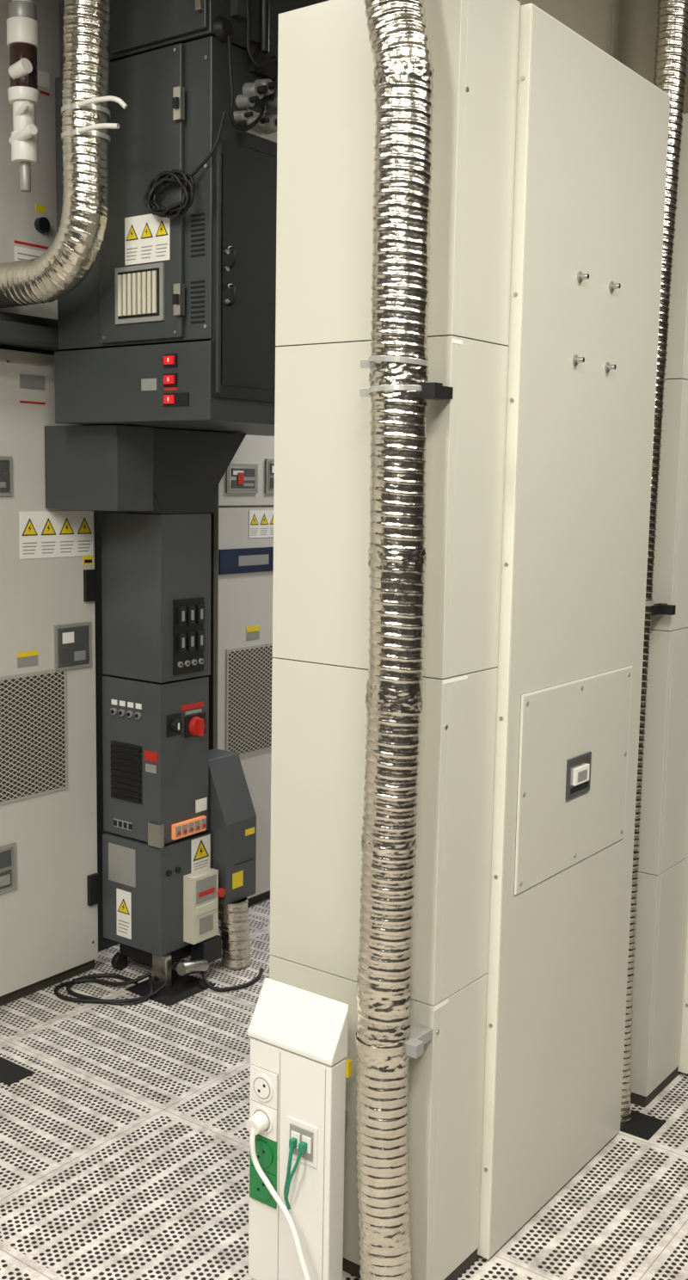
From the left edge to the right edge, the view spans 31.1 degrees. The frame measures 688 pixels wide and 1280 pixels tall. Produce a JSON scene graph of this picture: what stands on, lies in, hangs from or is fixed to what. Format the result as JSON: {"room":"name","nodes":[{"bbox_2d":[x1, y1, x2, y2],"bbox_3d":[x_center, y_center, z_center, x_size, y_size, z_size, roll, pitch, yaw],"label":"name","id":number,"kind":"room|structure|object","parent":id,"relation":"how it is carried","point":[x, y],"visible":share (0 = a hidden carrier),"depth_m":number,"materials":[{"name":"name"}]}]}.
{"room":"semiconductor fabrication cleanroom","nodes":[
{"label":"semiconductor fabrication cleanroom","id":0,"kind":"room"},
{"bbox_2d":[59,0,64,76],"bbox_3d":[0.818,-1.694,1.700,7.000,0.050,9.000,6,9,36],"label":"wall","id":1,"kind":"structure","parent":0,"point":[61,2],"depth_m":4.09,"materials":[{"name":"paint"}]},
{"bbox_2d":[6,0,40,192],"bbox_3d":[-0.806,-1.504,3.097,0.080,0.720,0.119,0,8,-11],"label":"pipe","id":2,"kind":"object","parent":1,"relation":"hanging from","point":[22,25],"visible":1,"depth_m":3.10,"materials":[{"name":"white plastic"}]},
{"bbox_2d":[0,0,127,307],"bbox_3d":[-0.718,-1.360,3.078,0.571,1.009,0.126,6,9,36],"label":"duct","id":3,"kind":"object","parent":1,"relation":"hanging from","point":[76,247],"visible":1,"depth_m":3.00,"materials":[{"name":"metal"}]},
{"bbox_2d":[44,0,329,510],"bbox_3d":[-0.262,-1.154,3.613,0.766,1.543,1.141,6,9,36],"label":"machine","id":4,"kind":"object","parent":1,"relation":"hanging from","point":[172,323],"visible":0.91,"depth_m":3.11,"materials":[{"name":"grey paint"}]},
{"bbox_2d":[144,110,226,218],"bbox_3d":[-0.396,-1.150,2.999,0.224,0.244,0.058,5,8,26],"label":"coiled cable","id":5,"kind":"object","parent":4,"relation":"attached to","point":[178,209],"visible":1,"depth_m":3.00,"materials":[{"name":"black rubber"}]},
{"bbox_2d":[0,898,687,1279],"bbox_3d":[0.766,1.330,2.091,7.000,0.052,9.000,6,9,36],"label":"floor","id":6,"kind":"structure","parent":0,"point":[125,1153],"depth_m":2.85,"materials":[{"name":"metal"}]},
{"bbox_2d":[0,348,98,1006],"bbox_3d":[-1.309,0.111,3.676,0.779,1.893,0.835,6,9,36],"label":"tall cabinet","id":7,"kind":"object","parent":6,"relation":"on","point":[49,876],"visible":1,"depth_m":3.63,"materials":[{"name":"beige metal"}]},
{"bbox_2d":[38,350,119,952],"bbox_3d":[-0.903,-0.009,4.235,0.550,2.000,0.523,6,9,36],"label":"panel","id":8,"kind":"object","parent":6,"relation":"on","point":[103,943],"visible":0.02,"depth_m":3.97,"materials":[{"name":"black paint"}]},
{"bbox_2d":[54,968,264,1005],"bbox_3d":[-0.559,1.041,3.764,0.638,0.060,0.217,0,7,-6],"label":"power cable","id":9,"kind":"object","parent":6,"relation":"on","point":[89,978],"visible":1,"depth_m":3.75,"materials":[{"name":"black rubber"}]},
{"bbox_2d":[101,427,246,989],"bbox_3d":[-0.521,0.206,3.837,0.330,1.690,0.444,6,9,36],"label":"control tower","id":10,"kind":"object","parent":6,"relation":"on","point":[161,891],"visible":1,"depth_m":3.74,"materials":[{"name":"grey metal"}]},
{"bbox_2d":[206,748,256,904],"bbox_3d":[-0.397,0.596,3.972,0.181,0.455,0.145,6,9,36],"label":"housing","id":11,"kind":"object","parent":10,"relation":"attached to","point":[231,813],"visible":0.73,"depth_m":3.91,"materials":[{"name":"grey paint"}]},
{"bbox_2d":[218,897,251,969],"bbox_3d":[-0.352,0.936,3.962,0.112,0.219,0.100,6,9,36],"label":"flexible duct","id":12,"kind":"object","parent":6,"relation":"on","point":[233,918],"visible":0.91,"depth_m":3.92,"materials":[{"name":"metal"}]},
{"bbox_2d":[203,434,275,906],"bbox_3d":[-0.463,-0.272,4.770,0.776,2.400,0.900,6,9,36],"label":"tall cabinet","id":13,"kind":"object","parent":6,"relation":"on","point":[242,520],"visible":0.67,"depth_m":4.32,"materials":[{"name":"beige metal"}]},
{"bbox_2d":[247,978,348,1279],"bbox_3d":[-0.069,0.954,2.372,0.202,0.596,0.128,6,9,36],"label":"pedestal","id":14,"kind":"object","parent":6,"relation":"on","point":[310,1030],"depth_m":2.31,"materials":[{"name":"white plastic"}]},
{"bbox_2d":[246,1052,280,1192],"bbox_3d":[-0.140,0.887,2.324,0.067,0.274,0.064,3,8,18],"label":"socket","id":15,"kind":"object","parent":14,"relation":"attached to","point":[262,1121],"depth_m":2.34,"materials":[{"name":"white plastic"}]},
{"bbox_2d":[249,1126,310,1279],"bbox_3d":[-0.107,1.093,2.282,0.024,0.334,0.204,-6,10,-43],"label":"lead","id":16,"kind":"object","parent":15,"relation":"attached to","point":[252,1139],"visible":1,"depth_m":2.29,"materials":[{"name":"plastic"}]},
{"bbox_2d":[249,1145,278,1266],"bbox_3d":[-0.140,1.057,2.344,0.059,0.228,0.064,3,8,18],"label":"socket","id":17,"kind":"object","parent":14,"relation":"attached to","point":[259,1191],"depth_m":2.37,"materials":[{"name":"green plastic"}]},
{"bbox_2d":[287,1116,318,1168],"bbox_3d":[-0.066,0.920,2.303,0.059,0.090,0.064,3,8,18],"label":"socket","id":18,"kind":"object","parent":14,"relation":"attached to","point":[303,1135],"depth_m":2.29,"materials":[{"name":"white plastic"}]},
{"bbox_2d":[283,1144,293,1209],"bbox_3d":[-0.102,1.003,2.304,0.016,0.138,0.025,-3,8,-28],"label":"cable","id":19,"kind":"object","parent":18,"relation":"attached to","point":[291,1151],"visible":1,"depth_m":2.29,"materials":[{"name":"green plastic"}]},
{"bbox_2d":[285,1148,301,1197],"bbox_3d":[-0.094,0.988,2.288,0.035,0.103,0.013,4,8,21],"label":"cable","id":20,"kind":"object","parent":18,"relation":"attached to","point":[292,1174],"visible":1,"depth_m":2.28,"materials":[{"name":"green plastic"}]},
{"bbox_2d":[354,0,453,1279],"bbox_3d":[0.080,-0.035,2.145,0.181,2.626,0.128,6,9,36],"label":"duct","id":21,"kind":"object","parent":6,"relation":"on","point":[399,391],"visible":1,"depth_m":2.08,"materials":[{"name":"metal"}]},
{"bbox_2d":[269,0,670,1279],"bbox_3d":[0.280,0.026,2.602,0.432,2.390,0.825,6,9,36],"label":"tall cabinet","id":22,"kind":"object","parent":6,"relation":"on","point":[550,152],"visible":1,"depth_m":2.33,"materials":[{"name":"beige metal"}]},
{"bbox_2d":[620,0,687,1126],"bbox_3d":[0.715,-0.303,2.867,0.103,2.991,0.136,6,9,36],"label":"duct","id":23,"kind":"object","parent":6,"relation":"on","point":[671,50],"visible":0.4,"depth_m":2.79,"materials":[{"name":"metal"}]},
{"bbox_2d":[630,113,687,1107],"bbox_3d":[0.888,-0.068,3.412,0.434,2.390,0.890,6,9,36],"label":"tall cabinet","id":24,"kind":"object","parent":6,"relation":"on","point":[660,1008],"visible":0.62,"depth_m":3.02,"materials":[{"name":"beige metal"}]},
{"bbox_3d":[-1.900,0.201,2.899,0.765,1.893,1.115,6,9,36],"label":"cabinet","id":25,"kind":"object","parent":6,"relation":"on","visible":0},
{"bbox_2d":[0,311,62,352],"bbox_3d":[-1.361,-0.833,3.194,0.695,0.077,1.220,6,9,36],"label":"ledge","id":26,"kind":"object","parent":25,"relation":"on","point":[19,332],"visible":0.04,"depth_m":3.35,"materials":[{"name":"grey paint"}]},
{"bbox_2d":[0,0,60,319],"bbox_3d":[-1.470,-1.394,3.223,0.785,1.008,1.240,6,9,36],"label":"upper cabinet","id":27,"kind":"object","parent":26,"relation":"on","point":[27,220],"visible":0.56,"depth_m":3.43,"materials":[{"name":"metal"}]},
{"bbox_2d":[516,0,687,113],"bbox_3d":[0.985,-1.588,3.467,0.200,0.608,2.497,6,9,36],"label":"wall","id":28,"kind":"structure","parent":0,"point":[626,30],"depth_m":2.85,"materials":[{"name":"beige paint"}]}
]}

